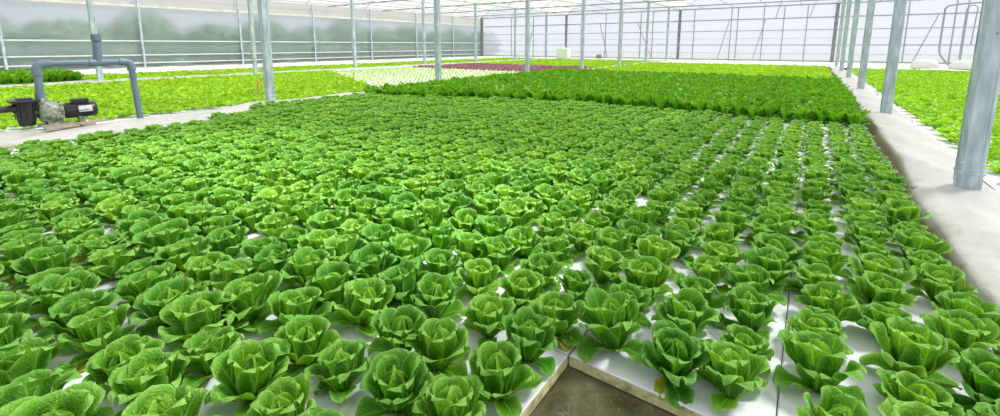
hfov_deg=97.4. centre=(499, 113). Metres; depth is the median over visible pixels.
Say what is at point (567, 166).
head
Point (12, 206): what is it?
head
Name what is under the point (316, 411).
head
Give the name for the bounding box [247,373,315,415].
head
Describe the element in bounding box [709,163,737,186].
head
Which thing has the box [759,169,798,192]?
head
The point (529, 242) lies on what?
head
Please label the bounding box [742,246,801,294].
head
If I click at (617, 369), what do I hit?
raft
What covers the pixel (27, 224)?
head
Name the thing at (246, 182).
head
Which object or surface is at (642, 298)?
head
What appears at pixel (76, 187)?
head
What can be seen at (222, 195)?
head
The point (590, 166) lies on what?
head
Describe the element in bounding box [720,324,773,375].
head
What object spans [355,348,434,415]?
head
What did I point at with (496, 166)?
head
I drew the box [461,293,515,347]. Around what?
head
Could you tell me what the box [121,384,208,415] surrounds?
head
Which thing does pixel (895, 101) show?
leaf lettuce
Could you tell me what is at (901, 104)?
leaf lettuce
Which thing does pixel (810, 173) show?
head
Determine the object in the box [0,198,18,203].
head
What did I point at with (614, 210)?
head
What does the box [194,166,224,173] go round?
head
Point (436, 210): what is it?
head
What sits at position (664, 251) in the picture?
head
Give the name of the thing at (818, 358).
head
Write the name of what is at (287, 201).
head
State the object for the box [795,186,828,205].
head
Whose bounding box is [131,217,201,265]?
head
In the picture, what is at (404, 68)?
seedlings
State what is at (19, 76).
leafy greens
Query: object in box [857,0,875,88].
steel post
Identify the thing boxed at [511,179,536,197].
head
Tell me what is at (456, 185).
head
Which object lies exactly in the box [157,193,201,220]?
head
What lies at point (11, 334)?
head
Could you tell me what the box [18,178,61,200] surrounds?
head
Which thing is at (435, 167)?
head
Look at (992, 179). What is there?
raft
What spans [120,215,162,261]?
head
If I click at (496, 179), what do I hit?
head
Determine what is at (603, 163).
head
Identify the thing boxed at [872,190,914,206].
head
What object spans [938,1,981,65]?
pipe
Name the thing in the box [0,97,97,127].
pump
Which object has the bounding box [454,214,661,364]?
raft
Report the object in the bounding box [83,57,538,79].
lettuce
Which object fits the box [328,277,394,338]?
head
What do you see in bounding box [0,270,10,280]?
head
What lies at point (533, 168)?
head
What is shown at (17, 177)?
head
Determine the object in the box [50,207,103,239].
head
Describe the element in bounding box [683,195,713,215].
head
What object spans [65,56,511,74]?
path
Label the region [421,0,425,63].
steel post
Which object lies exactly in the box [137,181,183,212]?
head
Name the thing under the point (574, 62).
lettuce
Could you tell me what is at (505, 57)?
floor
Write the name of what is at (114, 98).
lettuce
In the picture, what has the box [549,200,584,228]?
head
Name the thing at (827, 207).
head
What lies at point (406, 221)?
head
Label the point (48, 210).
head
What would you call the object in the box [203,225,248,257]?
head
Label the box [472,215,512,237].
head
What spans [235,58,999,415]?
water surface
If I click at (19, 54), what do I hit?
curtain
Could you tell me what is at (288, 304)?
head
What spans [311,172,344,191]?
head
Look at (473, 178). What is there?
head
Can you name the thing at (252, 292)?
head
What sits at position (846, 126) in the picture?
raft
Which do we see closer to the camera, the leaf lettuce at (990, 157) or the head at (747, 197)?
the head at (747, 197)
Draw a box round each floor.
[505,57,875,64]
[662,60,970,70]
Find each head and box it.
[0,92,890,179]
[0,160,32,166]
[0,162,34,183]
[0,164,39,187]
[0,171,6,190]
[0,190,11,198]
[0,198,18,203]
[0,199,38,219]
[0,208,39,228]
[0,219,50,239]
[0,227,56,244]
[0,233,62,285]
[0,264,16,291]
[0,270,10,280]
[0,282,19,304]
[0,291,43,331]
[0,312,54,347]
[0,337,76,386]
[0,366,81,407]
[0,381,114,415]
[2,169,45,193]
[10,243,91,289]
[11,182,58,199]
[16,266,82,305]
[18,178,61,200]
[23,187,67,213]
[25,198,78,227]
[26,269,100,327]
[36,192,83,208]
[38,289,120,353]
[39,160,77,177]
[50,168,93,191]
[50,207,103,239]
[50,217,99,244]
[57,164,93,173]
[57,172,98,192]
[57,303,139,372]
[66,228,104,263]
[68,176,104,202]
[75,181,125,208]
[78,234,132,264]
[82,243,141,279]
[82,334,164,386]
[84,189,133,212]
[87,158,119,179]
[94,195,137,229]
[97,167,121,179]
[103,167,125,181]
[104,166,146,187]
[107,257,155,291]
[107,347,192,415]
[112,201,162,231]
[113,262,183,310]
[115,209,167,246]
[117,176,161,196]
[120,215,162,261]
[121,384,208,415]
[127,276,208,336]
[128,184,156,204]
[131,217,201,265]
[135,158,171,173]
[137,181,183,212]
[146,166,182,177]
[153,172,184,183]
[154,235,210,275]
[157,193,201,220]
[158,290,248,366]
[162,202,201,221]
[164,175,194,193]
[175,251,232,290]
[175,325,244,389]
[177,157,213,176]
[181,176,218,193]
[185,203,226,235]
[192,185,221,204]
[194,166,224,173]
[195,168,226,185]
[201,211,247,246]
[203,187,243,215]
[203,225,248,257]
[204,337,293,415]
[206,257,260,291]
[213,170,243,187]
[218,198,247,223]
[218,270,283,330]
[227,162,259,174]
[227,173,264,199]
[232,199,274,231]
[239,236,280,259]
[243,185,270,202]
[244,242,297,284]
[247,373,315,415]
[251,185,293,214]
[254,166,277,185]
[254,212,298,238]
[257,286,331,334]
[258,168,292,186]
[270,159,293,174]
[271,315,340,383]
[272,192,312,216]
[273,175,305,187]
[277,225,312,253]
[280,246,335,290]
[287,161,312,181]
[288,179,321,194]
[290,200,328,227]
[297,229,340,249]
[298,407,348,415]
[299,167,324,182]
[303,183,340,209]
[304,338,371,402]
[305,261,361,314]
[306,209,348,233]
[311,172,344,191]
[317,233,363,263]
[325,158,357,179]
[327,188,365,215]
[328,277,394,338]
[334,177,360,191]
[335,217,372,238]
[345,197,380,222]
[348,167,370,185]
[348,242,398,278]
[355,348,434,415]
[357,183,377,199]
[359,223,398,247]
[362,161,384,170]
[364,169,393,185]
[367,304,426,355]
[371,203,400,226]
[373,185,404,206]
[378,163,407,183]
[382,233,431,263]
[382,260,428,309]
[383,178,405,186]
[389,191,419,211]
[392,209,428,237]
[399,177,429,202]
[400,165,433,179]
[405,317,470,376]
[410,272,464,318]
[412,374,485,415]
[413,199,449,231]
[416,248,463,285]
[418,172,445,186]
[420,225,455,249]
[421,186,454,201]
[425,163,446,173]
[438,193,471,221]
[439,179,468,195]
[442,165,468,179]
[448,208,480,242]
[448,229,488,265]
[454,258,499,298]
[460,160,482,179]
[460,180,496,207]
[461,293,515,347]
[465,173,480,192]
[468,340,542,415]
[472,192,501,216]
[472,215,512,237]
[476,235,520,275]
[478,171,512,194]
[480,159,511,175]
[488,184,528,201]
[495,198,536,227]
[496,268,545,316]
[501,306,557,376]
[505,169,527,185]
[505,225,543,259]
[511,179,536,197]
[516,196,547,224]
[519,162,543,175]
[519,252,564,290]
[523,170,553,195]
[528,290,586,351]
[534,183,565,215]
[535,211,567,238]
[538,236,576,267]
[542,165,568,185]
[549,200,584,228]
[553,180,573,200]
[555,162,576,179]
[557,267,598,302]
[560,168,596,186]
[562,188,597,219]
[564,222,601,257]
[573,184,600,213]
[574,161,604,179]
[577,287,648,363]
[582,211,611,229]
[584,245,629,292]
[588,172,618,200]
[593,157,615,173]
[594,197,631,225]
[597,226,639,259]
[602,189,638,218]
[605,168,628,188]
[608,282,651,325]
[612,161,636,181]
[612,256,672,310]
[614,180,642,205]
[616,219,657,249]
[624,205,661,236]
[632,175,657,195]
[633,319,709,409]
[634,170,661,185]
[635,234,680,276]
[643,163,672,181]
[646,199,672,227]
[647,187,679,207]
[651,288,720,342]
[656,223,700,265]
[658,179,687,201]
[664,200,707,234]
[664,272,730,326]
[665,216,705,249]
[669,172,693,193]
[675,160,703,182]
[675,168,701,185]
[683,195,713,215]
[686,254,730,295]
[692,176,725,201]
[692,188,718,209]
[695,340,770,411]
[698,167,730,189]
[700,240,746,271]
[703,222,742,253]
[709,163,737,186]
[711,211,754,242]
[716,201,752,222]
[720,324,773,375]
[721,284,778,341]
[722,263,786,305]
[724,187,760,216]
[727,181,758,207]
[732,176,763,194]
[735,165,766,186]
[737,159,769,182]
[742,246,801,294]
[744,213,793,240]
[751,232,807,269]
[755,185,797,212]
[755,202,806,243]
[756,196,797,216]
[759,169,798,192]
[763,180,796,191]
[768,158,801,180]
[773,329,867,408]
[776,168,799,188]
[784,262,843,292]
[786,308,853,354]
[794,169,833,184]
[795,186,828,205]
[795,212,839,240]
[795,281,863,321]
[796,385,869,415]
[797,240,853,277]
[799,177,839,199]
[800,229,845,249]
[802,199,833,218]
[803,166,831,180]
[803,209,831,219]
[828,160,864,177]
[829,167,865,188]
[830,179,871,202]
[832,198,888,229]
[833,174,873,194]
[838,190,876,215]
[840,221,895,255]
[842,210,894,240]
[846,252,916,285]
[846,271,916,319]
[850,240,896,265]
[856,302,918,342]
[859,317,962,389]
[861,162,896,177]
[868,174,908,190]
[868,180,911,197]
[869,166,897,184]
[871,368,964,415]
[871,398,951,415]
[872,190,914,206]
[879,198,930,235]
[889,221,930,242]
[893,228,952,258]
[898,249,951,289]
[905,262,977,308]
[919,290,999,350]
[922,309,999,356]
[948,347,999,415]
[966,398,999,415]
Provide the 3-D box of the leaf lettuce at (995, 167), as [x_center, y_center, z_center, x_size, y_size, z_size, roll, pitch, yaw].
[4.012,0.432,3.516,0.184,0.095,0.168,-3,9,-20]
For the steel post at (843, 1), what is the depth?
18.76 m
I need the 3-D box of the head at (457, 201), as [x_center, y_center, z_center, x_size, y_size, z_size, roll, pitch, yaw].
[-0.264,0.549,2.601,0.203,0.151,0.216,0,9,3]
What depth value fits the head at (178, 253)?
1.96 m
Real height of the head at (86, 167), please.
0.174 m
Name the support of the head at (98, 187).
on the water surface
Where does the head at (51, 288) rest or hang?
on the raft at (59, 358)
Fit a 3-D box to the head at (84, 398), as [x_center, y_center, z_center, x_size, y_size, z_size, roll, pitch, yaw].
[-1.110,0.785,1.084,0.243,0.179,0.223,-3,10,-21]
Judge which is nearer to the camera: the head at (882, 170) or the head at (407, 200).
the head at (407, 200)
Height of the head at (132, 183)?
0.162 m
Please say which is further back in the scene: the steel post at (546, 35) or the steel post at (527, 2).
the steel post at (546, 35)
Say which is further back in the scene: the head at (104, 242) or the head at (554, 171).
the head at (554, 171)
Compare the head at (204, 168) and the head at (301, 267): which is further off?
the head at (204, 168)
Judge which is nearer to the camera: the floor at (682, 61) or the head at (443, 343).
the head at (443, 343)
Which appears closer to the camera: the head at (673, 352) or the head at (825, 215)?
the head at (673, 352)
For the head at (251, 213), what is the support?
on the raft at (104, 284)
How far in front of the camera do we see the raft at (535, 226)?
2.24 m
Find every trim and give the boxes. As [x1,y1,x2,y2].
[0,58,556,86]
[0,60,669,148]
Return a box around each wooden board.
[44,122,79,127]
[44,123,95,129]
[76,119,104,124]
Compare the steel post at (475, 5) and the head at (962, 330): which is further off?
the steel post at (475, 5)
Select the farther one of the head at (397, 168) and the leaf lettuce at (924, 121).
the leaf lettuce at (924, 121)
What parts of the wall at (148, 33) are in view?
rail, rail, rail, board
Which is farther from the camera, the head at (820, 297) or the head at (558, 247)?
the head at (558, 247)
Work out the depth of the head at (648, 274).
1.76 m
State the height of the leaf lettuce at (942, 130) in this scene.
0.095 m
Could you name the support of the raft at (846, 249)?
on the water surface
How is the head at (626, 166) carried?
on the raft at (641, 199)
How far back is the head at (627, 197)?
2.65 m
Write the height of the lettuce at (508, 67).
0.118 m
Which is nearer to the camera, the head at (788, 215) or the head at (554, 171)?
the head at (788, 215)
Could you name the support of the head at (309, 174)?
on the water surface
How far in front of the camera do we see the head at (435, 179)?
2.96 m
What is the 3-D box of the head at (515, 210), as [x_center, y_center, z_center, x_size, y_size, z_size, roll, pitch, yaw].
[0.079,0.571,2.416,0.243,0.188,0.227,5,10,27]
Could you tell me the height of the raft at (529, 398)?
0.040 m
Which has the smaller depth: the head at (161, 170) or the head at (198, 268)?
the head at (198, 268)
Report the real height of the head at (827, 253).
0.157 m
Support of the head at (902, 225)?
on the raft at (846, 249)
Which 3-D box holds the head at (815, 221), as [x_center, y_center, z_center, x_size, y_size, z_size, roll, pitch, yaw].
[1.657,0.600,2.286,0.196,0.150,0.185,-8,12,-42]
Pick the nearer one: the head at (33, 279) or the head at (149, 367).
the head at (149, 367)
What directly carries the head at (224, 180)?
on the water surface
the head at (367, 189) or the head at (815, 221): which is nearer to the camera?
the head at (815, 221)
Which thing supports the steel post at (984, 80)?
on the walkway
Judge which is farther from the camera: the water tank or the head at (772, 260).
the water tank
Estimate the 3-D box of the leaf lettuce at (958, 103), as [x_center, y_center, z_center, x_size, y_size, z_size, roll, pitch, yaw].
[7.332,-0.123,6.967,0.214,0.118,0.162,-3,9,-18]
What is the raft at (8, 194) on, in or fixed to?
on the water surface
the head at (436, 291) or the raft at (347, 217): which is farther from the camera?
the raft at (347, 217)
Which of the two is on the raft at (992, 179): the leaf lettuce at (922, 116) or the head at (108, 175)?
the leaf lettuce at (922, 116)
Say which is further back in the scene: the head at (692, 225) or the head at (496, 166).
the head at (496, 166)
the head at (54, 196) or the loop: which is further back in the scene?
the loop
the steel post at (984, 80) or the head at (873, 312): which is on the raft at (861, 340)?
the head at (873, 312)
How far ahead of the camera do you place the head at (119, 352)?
1.31 m
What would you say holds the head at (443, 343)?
on the raft at (529, 398)
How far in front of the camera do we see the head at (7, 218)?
2.30 m
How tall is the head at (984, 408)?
0.150 m
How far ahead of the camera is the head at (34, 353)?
1.30 m
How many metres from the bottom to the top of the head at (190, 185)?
0.170 m
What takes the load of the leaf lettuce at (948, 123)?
on the raft at (992, 179)
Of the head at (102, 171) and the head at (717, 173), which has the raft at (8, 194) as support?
the head at (102, 171)
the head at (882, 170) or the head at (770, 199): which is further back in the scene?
the head at (882, 170)
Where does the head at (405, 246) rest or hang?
on the raft at (535, 226)
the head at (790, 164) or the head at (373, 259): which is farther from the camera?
the head at (790, 164)
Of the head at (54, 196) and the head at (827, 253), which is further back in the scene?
the head at (54, 196)
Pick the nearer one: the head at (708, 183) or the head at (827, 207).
the head at (827, 207)
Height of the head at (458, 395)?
0.151 m
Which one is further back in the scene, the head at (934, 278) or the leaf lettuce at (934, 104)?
the leaf lettuce at (934, 104)
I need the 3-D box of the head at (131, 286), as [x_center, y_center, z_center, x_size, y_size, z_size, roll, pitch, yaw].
[-1.380,0.687,1.728,0.234,0.152,0.225,5,10,28]
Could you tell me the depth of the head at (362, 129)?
4.40 m
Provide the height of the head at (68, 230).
0.137 m
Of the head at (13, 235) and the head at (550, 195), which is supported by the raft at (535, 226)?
the head at (550, 195)
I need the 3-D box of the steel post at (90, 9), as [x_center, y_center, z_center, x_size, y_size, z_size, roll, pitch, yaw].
[-10.549,-2.428,11.352,0.122,3.190,0.123,6,11,35]
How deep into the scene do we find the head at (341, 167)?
3.24 m
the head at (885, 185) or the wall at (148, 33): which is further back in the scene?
the wall at (148, 33)
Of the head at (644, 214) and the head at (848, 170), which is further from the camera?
the head at (848, 170)
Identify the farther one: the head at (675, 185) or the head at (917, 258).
the head at (675, 185)
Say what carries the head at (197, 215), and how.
on the raft at (104, 284)
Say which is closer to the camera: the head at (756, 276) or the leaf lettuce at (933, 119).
the head at (756, 276)
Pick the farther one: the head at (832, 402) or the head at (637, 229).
the head at (637, 229)
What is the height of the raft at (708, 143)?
0.040 m
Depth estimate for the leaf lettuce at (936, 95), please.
8.09 m
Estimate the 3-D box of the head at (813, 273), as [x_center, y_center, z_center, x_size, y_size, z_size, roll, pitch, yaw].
[1.287,0.684,1.787,0.189,0.138,0.170,-3,9,-16]
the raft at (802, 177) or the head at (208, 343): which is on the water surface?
the raft at (802, 177)
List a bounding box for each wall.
[0,0,481,70]
[480,0,981,64]
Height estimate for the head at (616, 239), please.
0.162 m
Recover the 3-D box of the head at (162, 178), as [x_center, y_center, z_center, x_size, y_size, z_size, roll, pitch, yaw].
[-2.308,0.481,3.075,0.229,0.139,0.226,-2,9,-12]
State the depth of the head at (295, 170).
3.22 m
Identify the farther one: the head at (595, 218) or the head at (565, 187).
the head at (565, 187)
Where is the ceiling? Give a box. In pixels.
[268,0,920,18]
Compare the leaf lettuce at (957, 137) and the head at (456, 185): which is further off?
the leaf lettuce at (957, 137)
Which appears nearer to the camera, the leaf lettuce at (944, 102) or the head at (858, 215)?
the head at (858, 215)
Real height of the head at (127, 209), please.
0.147 m
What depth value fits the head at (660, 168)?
3.28 m
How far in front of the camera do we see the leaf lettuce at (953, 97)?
7.89 m
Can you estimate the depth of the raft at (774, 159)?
3.70 m
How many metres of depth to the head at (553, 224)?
2.26 m
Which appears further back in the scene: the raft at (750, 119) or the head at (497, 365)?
the raft at (750, 119)
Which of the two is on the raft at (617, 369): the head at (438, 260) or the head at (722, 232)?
the head at (722, 232)
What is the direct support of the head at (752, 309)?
on the raft at (617, 369)
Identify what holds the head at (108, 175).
on the water surface
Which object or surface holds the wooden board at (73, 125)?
on the trim at (7, 139)
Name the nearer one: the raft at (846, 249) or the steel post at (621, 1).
the raft at (846, 249)
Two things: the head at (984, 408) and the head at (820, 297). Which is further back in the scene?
the head at (820, 297)
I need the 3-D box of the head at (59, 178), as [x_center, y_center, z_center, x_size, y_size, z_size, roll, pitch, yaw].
[-3.009,0.472,3.081,0.228,0.155,0.233,4,10,22]
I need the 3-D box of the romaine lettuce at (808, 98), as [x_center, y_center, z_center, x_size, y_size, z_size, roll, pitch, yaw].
[2.890,-0.651,9.790,8.079,0.284,8.631,6,11,35]
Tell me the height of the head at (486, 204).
0.181 m
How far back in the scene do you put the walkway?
2.74 m
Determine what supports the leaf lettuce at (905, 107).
on the raft at (992, 179)
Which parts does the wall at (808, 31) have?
gutter post, gutter post, gutter post, rail, rail, rail, rail, rail, rail, gutter post, rail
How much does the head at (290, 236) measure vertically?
0.132 m
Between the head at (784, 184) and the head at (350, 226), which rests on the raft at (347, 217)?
the head at (350, 226)
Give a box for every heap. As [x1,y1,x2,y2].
[910,59,938,68]
[948,60,971,69]
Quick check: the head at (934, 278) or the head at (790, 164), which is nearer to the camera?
the head at (934, 278)
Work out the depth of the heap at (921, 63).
17.51 m
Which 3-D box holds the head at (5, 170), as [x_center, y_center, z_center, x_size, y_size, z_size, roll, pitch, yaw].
[-3.436,0.450,3.140,0.250,0.180,0.236,-1,9,-4]
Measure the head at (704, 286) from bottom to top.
0.142 m
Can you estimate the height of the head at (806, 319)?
0.130 m
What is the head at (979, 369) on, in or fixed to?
on the raft at (861, 340)
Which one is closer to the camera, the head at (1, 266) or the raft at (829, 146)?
the head at (1, 266)
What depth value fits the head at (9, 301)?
1.56 m
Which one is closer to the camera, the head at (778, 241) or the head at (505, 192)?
the head at (778, 241)
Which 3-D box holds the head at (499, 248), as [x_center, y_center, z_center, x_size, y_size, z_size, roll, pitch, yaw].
[-0.011,0.643,1.993,0.212,0.155,0.191,1,9,9]
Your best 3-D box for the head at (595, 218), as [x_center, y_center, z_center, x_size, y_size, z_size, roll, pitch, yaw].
[0.516,0.596,2.353,0.164,0.137,0.174,5,10,31]
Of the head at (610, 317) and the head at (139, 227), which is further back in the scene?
the head at (139, 227)
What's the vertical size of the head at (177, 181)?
0.152 m
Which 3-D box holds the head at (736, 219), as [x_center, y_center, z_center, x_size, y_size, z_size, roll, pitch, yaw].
[1.229,0.584,2.329,0.224,0.170,0.204,5,10,28]
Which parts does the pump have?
strainer lid, casing, motor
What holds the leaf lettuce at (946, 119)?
on the raft at (992, 179)
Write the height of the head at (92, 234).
0.136 m
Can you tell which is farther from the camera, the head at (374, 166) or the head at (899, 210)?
the head at (374, 166)
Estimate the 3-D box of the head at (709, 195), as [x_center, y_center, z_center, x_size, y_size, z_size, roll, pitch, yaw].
[1.297,0.536,2.773,0.178,0.122,0.160,-4,10,-24]
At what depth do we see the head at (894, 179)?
3.00 m
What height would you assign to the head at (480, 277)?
0.152 m
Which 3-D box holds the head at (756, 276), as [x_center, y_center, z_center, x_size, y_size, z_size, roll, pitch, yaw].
[1.002,0.683,1.761,0.191,0.156,0.224,0,9,-3]
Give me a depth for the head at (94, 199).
2.64 m
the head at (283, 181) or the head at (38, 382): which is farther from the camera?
the head at (283, 181)
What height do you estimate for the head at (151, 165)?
0.182 m
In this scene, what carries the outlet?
attached to the pump
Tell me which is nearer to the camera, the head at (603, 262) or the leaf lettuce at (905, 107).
the head at (603, 262)
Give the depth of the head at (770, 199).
2.57 m
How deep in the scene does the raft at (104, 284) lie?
1.91 m
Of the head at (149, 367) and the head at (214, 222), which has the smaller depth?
the head at (149, 367)
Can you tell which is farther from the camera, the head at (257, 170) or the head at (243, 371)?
the head at (257, 170)
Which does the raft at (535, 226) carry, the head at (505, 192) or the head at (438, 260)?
the head at (505, 192)
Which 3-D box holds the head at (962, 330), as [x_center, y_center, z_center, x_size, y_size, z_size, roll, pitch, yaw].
[1.495,0.731,1.440,0.182,0.153,0.206,7,11,36]
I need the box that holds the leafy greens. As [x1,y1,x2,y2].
[0,68,84,84]
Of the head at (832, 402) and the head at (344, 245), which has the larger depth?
the head at (344, 245)
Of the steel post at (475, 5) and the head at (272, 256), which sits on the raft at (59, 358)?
the head at (272, 256)
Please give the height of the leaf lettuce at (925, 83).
0.137 m
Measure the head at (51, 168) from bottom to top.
0.167 m
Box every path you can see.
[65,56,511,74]
[516,57,949,65]
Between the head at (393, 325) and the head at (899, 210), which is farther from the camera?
the head at (899, 210)
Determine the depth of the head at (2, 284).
1.67 m
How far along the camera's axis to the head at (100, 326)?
1.43 m
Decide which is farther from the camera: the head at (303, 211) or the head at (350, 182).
the head at (350, 182)
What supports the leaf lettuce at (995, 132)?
on the raft at (992, 179)
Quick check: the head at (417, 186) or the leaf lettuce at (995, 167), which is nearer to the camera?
the head at (417, 186)
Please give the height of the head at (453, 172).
0.166 m
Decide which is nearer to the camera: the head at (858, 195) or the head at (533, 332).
the head at (533, 332)
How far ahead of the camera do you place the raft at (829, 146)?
4.34 m
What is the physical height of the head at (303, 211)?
0.179 m
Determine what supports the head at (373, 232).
on the raft at (535, 226)
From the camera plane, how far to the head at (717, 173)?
3.06 m
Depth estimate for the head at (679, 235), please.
2.08 m
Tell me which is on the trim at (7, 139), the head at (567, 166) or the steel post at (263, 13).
the steel post at (263, 13)
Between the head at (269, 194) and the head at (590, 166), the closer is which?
the head at (269, 194)
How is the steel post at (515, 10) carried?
on the trim at (402, 66)
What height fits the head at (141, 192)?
0.136 m
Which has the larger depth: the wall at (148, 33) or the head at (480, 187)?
the wall at (148, 33)
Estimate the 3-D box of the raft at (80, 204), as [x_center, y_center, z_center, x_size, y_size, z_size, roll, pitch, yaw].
[-2.736,0.612,2.803,0.579,0.040,1.197,6,11,35]
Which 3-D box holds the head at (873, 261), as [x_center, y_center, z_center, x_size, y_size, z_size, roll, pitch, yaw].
[1.568,0.669,1.815,0.211,0.160,0.215,-7,11,-39]
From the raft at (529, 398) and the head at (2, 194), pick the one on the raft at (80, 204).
the head at (2, 194)
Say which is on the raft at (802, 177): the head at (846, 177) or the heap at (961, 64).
the head at (846, 177)
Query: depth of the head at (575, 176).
3.02 m
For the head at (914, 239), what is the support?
on the raft at (846, 249)
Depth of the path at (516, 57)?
25.74 m
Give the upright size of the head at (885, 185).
0.149 m
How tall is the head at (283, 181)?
0.164 m
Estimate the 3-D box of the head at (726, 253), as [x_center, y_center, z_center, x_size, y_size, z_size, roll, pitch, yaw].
[1.001,0.655,1.983,0.203,0.135,0.195,2,9,12]
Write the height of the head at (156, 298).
0.163 m
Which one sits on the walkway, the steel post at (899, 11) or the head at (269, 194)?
the steel post at (899, 11)
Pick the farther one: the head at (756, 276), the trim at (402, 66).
the trim at (402, 66)
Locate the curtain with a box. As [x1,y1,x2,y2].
[0,41,480,69]
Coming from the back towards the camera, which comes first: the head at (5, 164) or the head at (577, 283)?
the head at (5, 164)
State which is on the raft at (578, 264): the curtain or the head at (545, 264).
the head at (545, 264)
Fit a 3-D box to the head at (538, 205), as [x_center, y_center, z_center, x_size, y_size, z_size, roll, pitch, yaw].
[0.162,0.555,2.559,0.239,0.154,0.240,-5,10,-30]
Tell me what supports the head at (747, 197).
on the raft at (711, 219)
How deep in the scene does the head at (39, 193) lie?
2.67 m
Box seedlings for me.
[338,67,517,85]
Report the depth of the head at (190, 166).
3.32 m
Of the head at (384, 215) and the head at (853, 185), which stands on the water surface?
the head at (853, 185)
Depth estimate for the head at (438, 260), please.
1.87 m
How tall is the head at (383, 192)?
0.182 m
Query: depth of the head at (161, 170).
3.21 m
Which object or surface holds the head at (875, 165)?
on the raft at (802, 177)
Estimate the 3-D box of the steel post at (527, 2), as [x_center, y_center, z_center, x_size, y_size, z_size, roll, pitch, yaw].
[0.845,-2.750,13.400,0.127,3.190,0.128,6,11,35]
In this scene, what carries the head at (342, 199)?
on the raft at (347, 217)
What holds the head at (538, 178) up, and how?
on the raft
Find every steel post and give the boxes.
[86,0,103,80]
[247,0,257,72]
[257,0,275,101]
[350,0,356,67]
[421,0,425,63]
[434,0,441,79]
[474,4,476,61]
[514,8,516,59]
[524,0,529,71]
[545,12,547,57]
[580,0,585,68]
[617,0,622,65]
[644,1,649,61]
[665,7,669,59]
[835,0,845,66]
[839,0,851,70]
[846,0,860,76]
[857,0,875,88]
[880,0,906,113]
[953,0,999,189]
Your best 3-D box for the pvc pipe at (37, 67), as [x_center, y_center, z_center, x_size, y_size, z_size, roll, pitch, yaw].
[-4.906,-0.412,5.243,0.104,1.067,0.949,6,11,35]
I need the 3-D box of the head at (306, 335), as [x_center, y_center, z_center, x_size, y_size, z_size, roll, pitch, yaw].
[-0.623,0.740,1.413,0.210,0.146,0.221,-3,10,-20]
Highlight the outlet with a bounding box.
[36,97,48,106]
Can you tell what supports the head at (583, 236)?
on the raft at (578, 264)
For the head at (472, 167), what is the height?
0.157 m
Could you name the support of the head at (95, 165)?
on the raft at (8, 194)
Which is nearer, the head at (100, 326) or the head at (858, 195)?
the head at (100, 326)
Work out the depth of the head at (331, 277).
1.71 m
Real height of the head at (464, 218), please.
0.158 m
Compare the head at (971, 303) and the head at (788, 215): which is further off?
the head at (788, 215)
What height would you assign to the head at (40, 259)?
0.159 m
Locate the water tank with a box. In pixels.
[557,47,570,58]
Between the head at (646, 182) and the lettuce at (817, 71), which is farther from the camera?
the lettuce at (817, 71)
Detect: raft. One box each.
[0,67,522,131]
[0,212,165,269]
[0,223,266,317]
[6,186,63,200]
[21,236,287,388]
[30,200,137,225]
[98,276,422,415]
[298,190,471,228]
[304,309,567,415]
[416,202,543,286]
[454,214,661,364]
[569,238,790,415]
[593,174,703,229]
[649,146,726,177]
[683,129,743,148]
[694,182,797,250]
[714,114,751,129]
[733,132,803,155]
[733,152,801,190]
[760,119,804,132]
[777,263,994,415]
[794,197,924,291]
[799,161,878,203]
[802,138,881,164]
[805,121,851,139]
[845,70,999,191]
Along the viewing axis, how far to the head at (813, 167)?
3.22 m
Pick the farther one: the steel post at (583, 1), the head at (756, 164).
the steel post at (583, 1)
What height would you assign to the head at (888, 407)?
0.150 m
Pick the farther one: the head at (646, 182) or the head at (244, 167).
the head at (244, 167)
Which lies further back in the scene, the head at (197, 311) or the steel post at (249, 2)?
the steel post at (249, 2)
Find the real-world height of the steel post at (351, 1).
3.190 m
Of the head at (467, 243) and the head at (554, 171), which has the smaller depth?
the head at (467, 243)
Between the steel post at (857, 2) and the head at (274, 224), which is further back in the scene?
the steel post at (857, 2)
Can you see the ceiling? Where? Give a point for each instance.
(464, 8)
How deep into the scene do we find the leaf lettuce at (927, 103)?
7.07 m
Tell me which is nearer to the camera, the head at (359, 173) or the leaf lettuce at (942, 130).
the head at (359, 173)
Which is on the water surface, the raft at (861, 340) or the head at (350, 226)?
the raft at (861, 340)
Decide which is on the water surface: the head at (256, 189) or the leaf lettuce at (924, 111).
the head at (256, 189)
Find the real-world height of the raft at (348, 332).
0.040 m
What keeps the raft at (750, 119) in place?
on the water surface
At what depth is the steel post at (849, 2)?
15.56 m
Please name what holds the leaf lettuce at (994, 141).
on the raft at (992, 179)
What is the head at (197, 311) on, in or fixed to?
on the raft at (348, 332)
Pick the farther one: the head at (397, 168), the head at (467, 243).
the head at (397, 168)
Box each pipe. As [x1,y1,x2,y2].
[31,34,143,117]
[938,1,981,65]
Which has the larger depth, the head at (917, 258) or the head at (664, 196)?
the head at (664, 196)
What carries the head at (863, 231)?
on the raft at (846, 249)
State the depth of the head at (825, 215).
2.46 m
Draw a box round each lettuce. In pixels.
[0,70,380,129]
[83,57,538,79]
[363,67,870,124]
[414,63,593,70]
[475,58,650,67]
[586,62,832,78]
[852,68,999,132]
[893,100,903,105]
[897,102,909,108]
[901,104,915,111]
[907,107,922,112]
[910,112,927,116]
[916,106,931,112]
[916,119,937,125]
[917,114,927,119]
[920,102,932,106]
[920,110,936,113]
[926,116,943,121]
[927,122,948,128]
[928,103,944,106]
[931,106,948,112]
[933,94,944,97]
[933,127,959,133]
[937,117,958,123]
[938,133,959,140]
[939,120,955,126]
[941,113,961,120]
[942,100,956,105]
[945,96,960,99]
[952,135,959,144]
[956,102,964,107]
[985,163,999,173]
[986,152,999,163]
[987,160,999,163]
[988,149,999,154]
[990,138,999,147]
[991,126,999,135]
[991,133,999,139]
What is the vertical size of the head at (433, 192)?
0.148 m
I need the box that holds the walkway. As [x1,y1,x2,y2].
[828,66,999,352]
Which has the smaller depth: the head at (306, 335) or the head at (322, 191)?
the head at (306, 335)
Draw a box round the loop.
[958,4,978,58]
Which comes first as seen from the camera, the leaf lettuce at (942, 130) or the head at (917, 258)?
the head at (917, 258)

